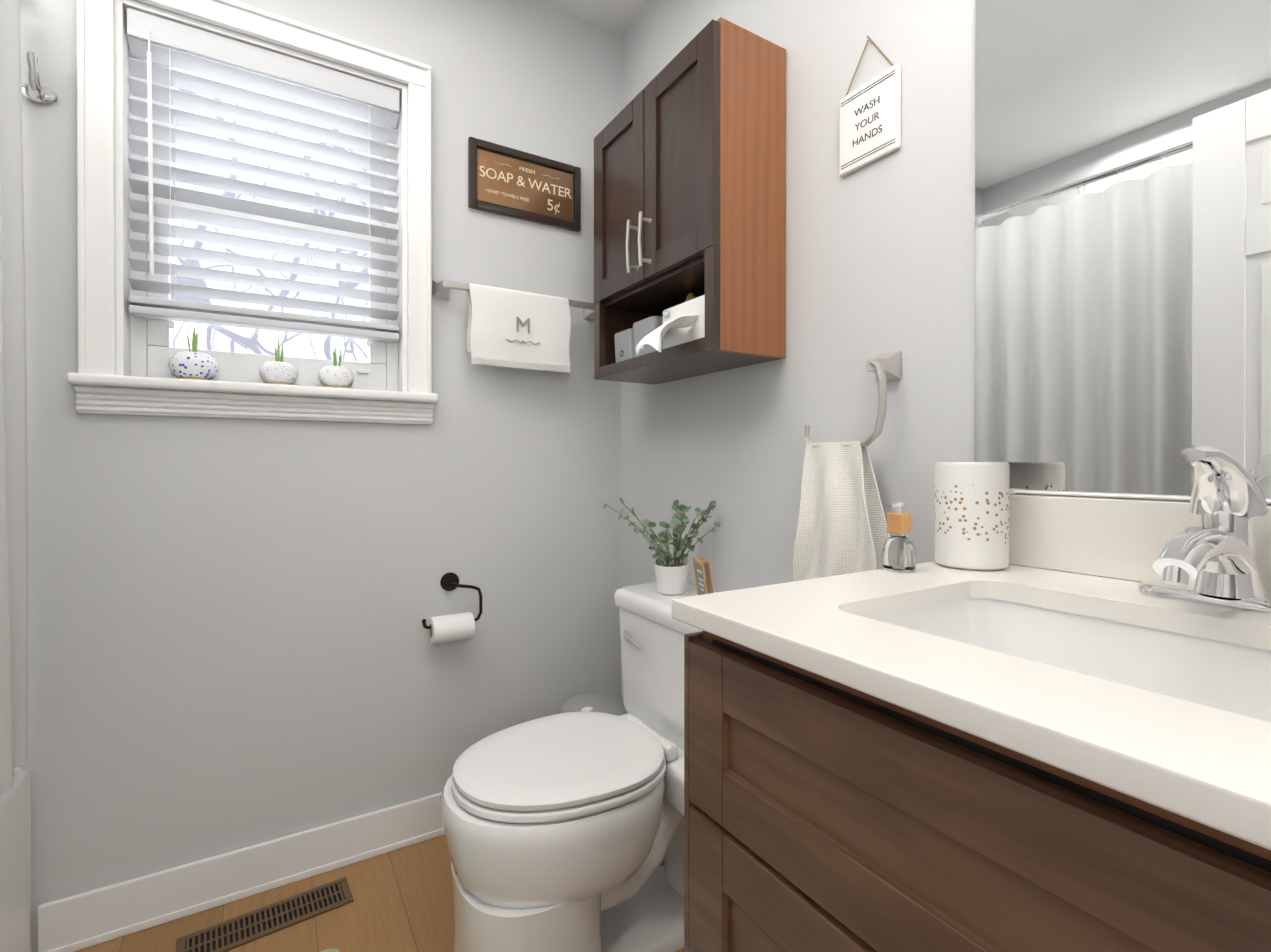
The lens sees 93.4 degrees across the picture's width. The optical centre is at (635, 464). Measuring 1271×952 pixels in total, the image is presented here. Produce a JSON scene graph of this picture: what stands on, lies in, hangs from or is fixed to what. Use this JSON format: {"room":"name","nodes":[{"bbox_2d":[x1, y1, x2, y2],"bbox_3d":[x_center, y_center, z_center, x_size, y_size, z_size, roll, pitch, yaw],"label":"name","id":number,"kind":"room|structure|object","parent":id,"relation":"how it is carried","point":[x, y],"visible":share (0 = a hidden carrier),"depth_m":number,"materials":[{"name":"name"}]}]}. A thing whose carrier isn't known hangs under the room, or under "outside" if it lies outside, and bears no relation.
{"room":"bathroom","nodes":[
{"label":"bathroom","id":0,"kind":"room"},
{"bbox_2d":[0,0,34,792],"bbox_3d":[-0.879,-0.204,0.572,0.092,1.604,1.589,0,0,-31],"label":"shower curtain","id":1,"kind":"object","parent":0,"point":[13,593],"visible":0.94,"depth_m":1.17,"materials":[{"name":"white fabric"}]},
{"bbox_2d":[19,0,619,951],"bbox_3d":[-1.010,-0.191,1.482,2.150,2.440,0.160,0,0,-31],"label":"wall","id":2,"kind":"structure","parent":0,"point":[231,648],"depth_m":1.52,"materials":[{"name":"white paint"}]},
{"bbox_2d":[21,51,56,102],"bbox_3d":[-1.226,-0.786,1.223,0.056,0.090,0.053,0,0,-31],"label":"robe hook","id":3,"kind":"object","parent":2,"relation":"attached to","point":[34,89],"visible":0.96,"depth_m":1.22,"materials":[{"name":"silver metal"}]},
{"bbox_2d":[37,792,444,951],"bbox_3d":[-0.643,0.972,1.605,1.400,0.114,0.018,0,0,-31],"label":"baseboard","id":4,"kind":"structure","parent":2,"relation":"attached to","point":[77,922],"depth_m":1.39,"materials":[{"name":"white wood"}]},
{"bbox_2d":[66,0,438,424],"bbox_3d":[-0.906,-0.598,1.513,0.750,0.975,0.212,0,0,-31],"label":"window","id":5,"kind":"structure","parent":2,"relation":"in","point":[124,355],"depth_m":1.41,"materials":[{"name":"white wood"}]},
{"bbox_2d":[168,327,218,379],"bbox_3d":[-1.037,-0.260,1.407,0.096,0.135,0.096,0,0,-31],"label":"pot","id":6,"kind":"object","parent":5,"relation":"on","point":[194,364],"visible":0.85,"depth_m":1.38,"materials":[{"name":"white ceramic"}]},
{"bbox_2d":[127,8,398,346],"bbox_3d":[-0.892,-0.665,1.490,0.570,0.698,0.071,0,0,-31],"label":"window blind","id":7,"kind":"object","parent":5,"relation":"attached to","point":[165,42],"visible":1,"depth_m":1.47,"materials":[{"name":"grey plastic"}]},
{"bbox_2d":[259,337,297,384],"bbox_3d":[-0.891,-0.256,1.496,0.085,0.127,0.085,0,0,-31],"label":"pot","id":8,"kind":"object","parent":5,"relation":"on","point":[278,370],"visible":0.75,"depth_m":1.47,"materials":[{"name":"white ceramic"}]},
{"bbox_2d":[318,345,353,388],"bbox_3d":[-0.781,-0.254,1.563,0.085,0.120,0.085,0,0,-31],"label":"pot","id":9,"kind":"object","parent":5,"relation":"on","point":[336,376],"visible":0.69,"depth_m":1.53,"materials":[{"name":"white ceramic"}]},
{"bbox_2d":[422,572,481,643],"bbox_3d":[-0.504,0.393,1.648,0.164,0.180,0.085,0,0,-31],"label":"paper holder","id":10,"kind":"object","parent":2,"relation":"attached to","point":[451,628],"visible":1,"depth_m":1.62,"materials":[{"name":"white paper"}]},
{"bbox_2d":[431,279,593,372],"bbox_3d":[-0.322,-0.394,1.756,0.522,0.241,0.085,0,0,-31],"label":"towel bar","id":11,"kind":"object","parent":2,"relation":"attached to","point":[509,326],"visible":0.96,"depth_m":1.70,"materials":[{"name":"white fabric"}]},
{"bbox_2d":[468,137,580,231],"bbox_3d":[-0.324,-0.833,1.792,0.351,0.198,0.017,0,0,-31],"label":"sign","id":12,"kind":"object","parent":2,"relation":"attached to","point":[501,184],"visible":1,"depth_m":1.78,"materials":[{"name":"dark wood"},{"name":"brown printed board"}]},
{"bbox_2d":[75,835,683,951],"bbox_3d":[-0.479,1.083,0.616,2.350,0.100,2.080,0,0,-31],"label":"floor","id":13,"kind":"structure","parent":0,"point":[403,899],"depth_m":1.37,"materials":[{"name":"brown wood"}]},
{"bbox_2d":[0,767,31,951],"bbox_3d":[-1.169,0.826,0.400,0.741,0.415,1.523,0,0,-31],"label":"bathtub","id":14,"kind":"object","parent":13,"relation":"on","point":[15,879],"visible":0.89,"depth_m":1.16,"materials":[{"name":"white ceramic"}]},
{"bbox_2d":[176,877,353,951],"bbox_3d":[-0.829,1.027,1.354,0.335,0.005,0.098,0,0,-36],"label":"floor vent","id":15,"kind":"object","parent":13,"relation":"in","point":[237,931],"visible":1,"depth_m":1.35,"materials":[{"name":"brown metal"}]},
{"bbox_2d":[321,949,339,951],"bbox_3d":[-0.656,1.026,0.877,0.460,0.012,0.650,0,0,-31],"label":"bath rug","id":16,"kind":"object","parent":13,"relation":"on","point":[332,950],"visible":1,"depth_m":1.25,"materials":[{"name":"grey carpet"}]},
{"bbox_2d":[440,582,716,951],"bbox_3d":[-0.061,0.676,1.308,0.704,0.708,0.476,0,0,-31],"label":"toilet","id":17,"kind":"object","parent":13,"relation":"on","point":[563,832],"visible":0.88,"depth_m":1.15,"materials":[{"name":"white ceramic"}]},
{"bbox_2d":[600,497,719,594],"bbox_3d":[0.064,0.200,1.517,0.236,0.241,0.234,0,0,-31],"label":"eucalyptus plant","id":18,"kind":"object","parent":17,"relation":"on","point":[671,573],"visible":1,"depth_m":1.48,"materials":[{"name":"green plant"}]},
{"bbox_2d":[692,557,713,594],"bbox_3d":[0.160,0.272,1.403,0.032,0.101,0.080,0,0,-11],"label":"letter board","id":19,"kind":"object","parent":17,"relation":"on","point":[703,576],"visible":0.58,"depth_m":1.38,"materials":[{"name":"brown wood"}]},
{"bbox_2d":[560,692,627,715],"bbox_3d":[-0.109,0.842,1.681,0.202,0.373,0.202,0,0,-31],"label":"waste bin","id":20,"kind":"object","parent":13,"relation":"on","point":[607,703],"visible":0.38,"depth_m":1.66,"materials":[{"name":"grey"}]},
{"bbox_2d":[672,494,1270,951],"bbox_3d":[0.462,0.540,0.559,0.591,0.986,0.653,0,0,-31],"label":"bathroom vanity","id":21,"kind":"object","parent":13,"relation":"on","point":[1054,734],"visible":0.83,"depth_m":0.49,"materials":[{"name":"brown wood"}]},
{"bbox_2d":[883,502,915,571],"bbox_3d":[0.380,0.102,0.864,0.044,0.097,0.044,0,0,-31],"label":"soap bottle","id":22,"kind":"object","parent":21,"relation":"on","point":[899,552],"visible":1,"depth_m":0.85,"materials":[{"name":"clear glass"}]},
{"bbox_2d":[934,462,1009,570],"bbox_3d":[0.503,0.073,0.897,0.098,0.155,0.098,0,0,-31],"label":"candle holder","id":23,"kind":"object","parent":21,"relation":"on","point":[971,515],"visible":1,"depth_m":0.86,"materials":[{"name":"white ceramic"}]},
{"bbox_2d":[1009,489,1270,503],"bbox_3d":[0.658,0.042,0.786,0.012,0.008,0.355,0,0,-31],"label":"frame","id":24,"kind":"object","parent":21,"relation":"on","point":[1130,496],"visible":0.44,"depth_m":0.81,"materials":[{"name":"white plastic"}]},
{"bbox_2d":[1138,445,1270,612],"bbox_3d":[0.599,0.066,0.628,0.187,0.173,0.156,0,0,-31],"label":"faucet","id":25,"kind":"object","parent":21,"relation":"on","point":[1213,556],"visible":1,"depth_m":0.63,"materials":[{"name":"silver metal"}]},
{"bbox_2d":[539,0,648,34],"bbox_3d":[-0.479,-1.457,0.606,2.350,0.100,2.080,0,0,-31],"label":"ceiling","id":26,"kind":"structure","parent":0,"point":[617,16],"depth_m":1.86,"materials":[{"name":"white paint"}]},
{"bbox_2d":[620,0,1270,695],"bbox_3d":[0.466,-0.190,1.222,0.100,2.440,2.140,0,0,-31],"label":"wall","id":27,"kind":"structure","parent":0,"point":[880,254],"depth_m":1.23,"materials":[{"name":"white paint"}]},
{"bbox_2d":[594,17,785,383],"bbox_3d":[0.094,-0.582,1.497,0.242,0.687,0.530,0,0,-31],"label":"upper cabinet","id":28,"kind":"object","parent":27,"relation":"attached to","point":[690,167],"visible":1,"depth_m":1.32,"materials":[{"name":"brown wood"}]},
{"bbox_2d":[614,316,662,362],"bbox_3d":[0.045,-0.315,1.615,0.128,0.118,0.208,0,0,-31],"label":"bins","id":29,"kind":"object","parent":28,"relation":"on","point":[627,341],"visible":0.4,"depth_m":1.57,"materials":[{"name":"plastic"}]},
{"bbox_2d":[636,295,704,353],"bbox_3d":[0.131,-0.309,1.369,0.228,0.122,0.180,0,0,-31],"label":"box","id":30,"kind":"object","parent":28,"relation":"on","point":[684,322],"visible":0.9,"depth_m":1.34,"materials":[{"name":"white plastic"}]},
{"bbox_2d":[685,293,695,301],"bbox_3d":[0.140,-0.346,1.516,0.020,0.179,0.044,0,0,-31],"label":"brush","id":31,"kind":"object","parent":28,"relation":"on","point":[690,296],"visible":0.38,"depth_m":1.51,"materials":[{"name":"brown wood"}]},
{"bbox_2d":[793,351,900,580],"bbox_3d":[0.401,0.014,1.149,0.086,0.445,0.208,0,0,-31],"label":"towel ring","id":32,"kind":"object","parent":27,"relation":"attached to","point":[842,526],"visible":0.96,"depth_m":1.13,"materials":[{"name":"white fabric"}]},
{"bbox_2d":[839,36,900,176],"bbox_3d":[0.446,-0.698,1.145,0.012,0.241,0.133,0,0,-31],"label":"sign","id":33,"kind":"object","parent":27,"relation":"attached to","point":[870,121],"visible":1,"depth_m":1.14,"materials":[{"name":"white painted wood"},{"name":"rope"},{"name":"black paint"}]},
{"bbox_2d":[975,0,1270,498],"bbox_3d":[0.735,-0.542,0.678,0.004,1.171,0.694,0,0,-31],"label":"mirror","id":34,"kind":"object","parent":27,"relation":"attached to","point":[1122,246],"visible":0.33,"depth_m":0.81,"materials":[{"name":"clear glass"}]},
{"label":"outside","id":35,"kind":"structure","parent":0,"visible":0},
{"bbox_2d":[171,87,368,362],"bbox_3d":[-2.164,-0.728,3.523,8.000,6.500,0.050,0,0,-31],"label":"window glass","id":36,"kind":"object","parent":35,"point":[215,344],"depth_m":3.50,"materials":[{"name":"glass"}]}
]}

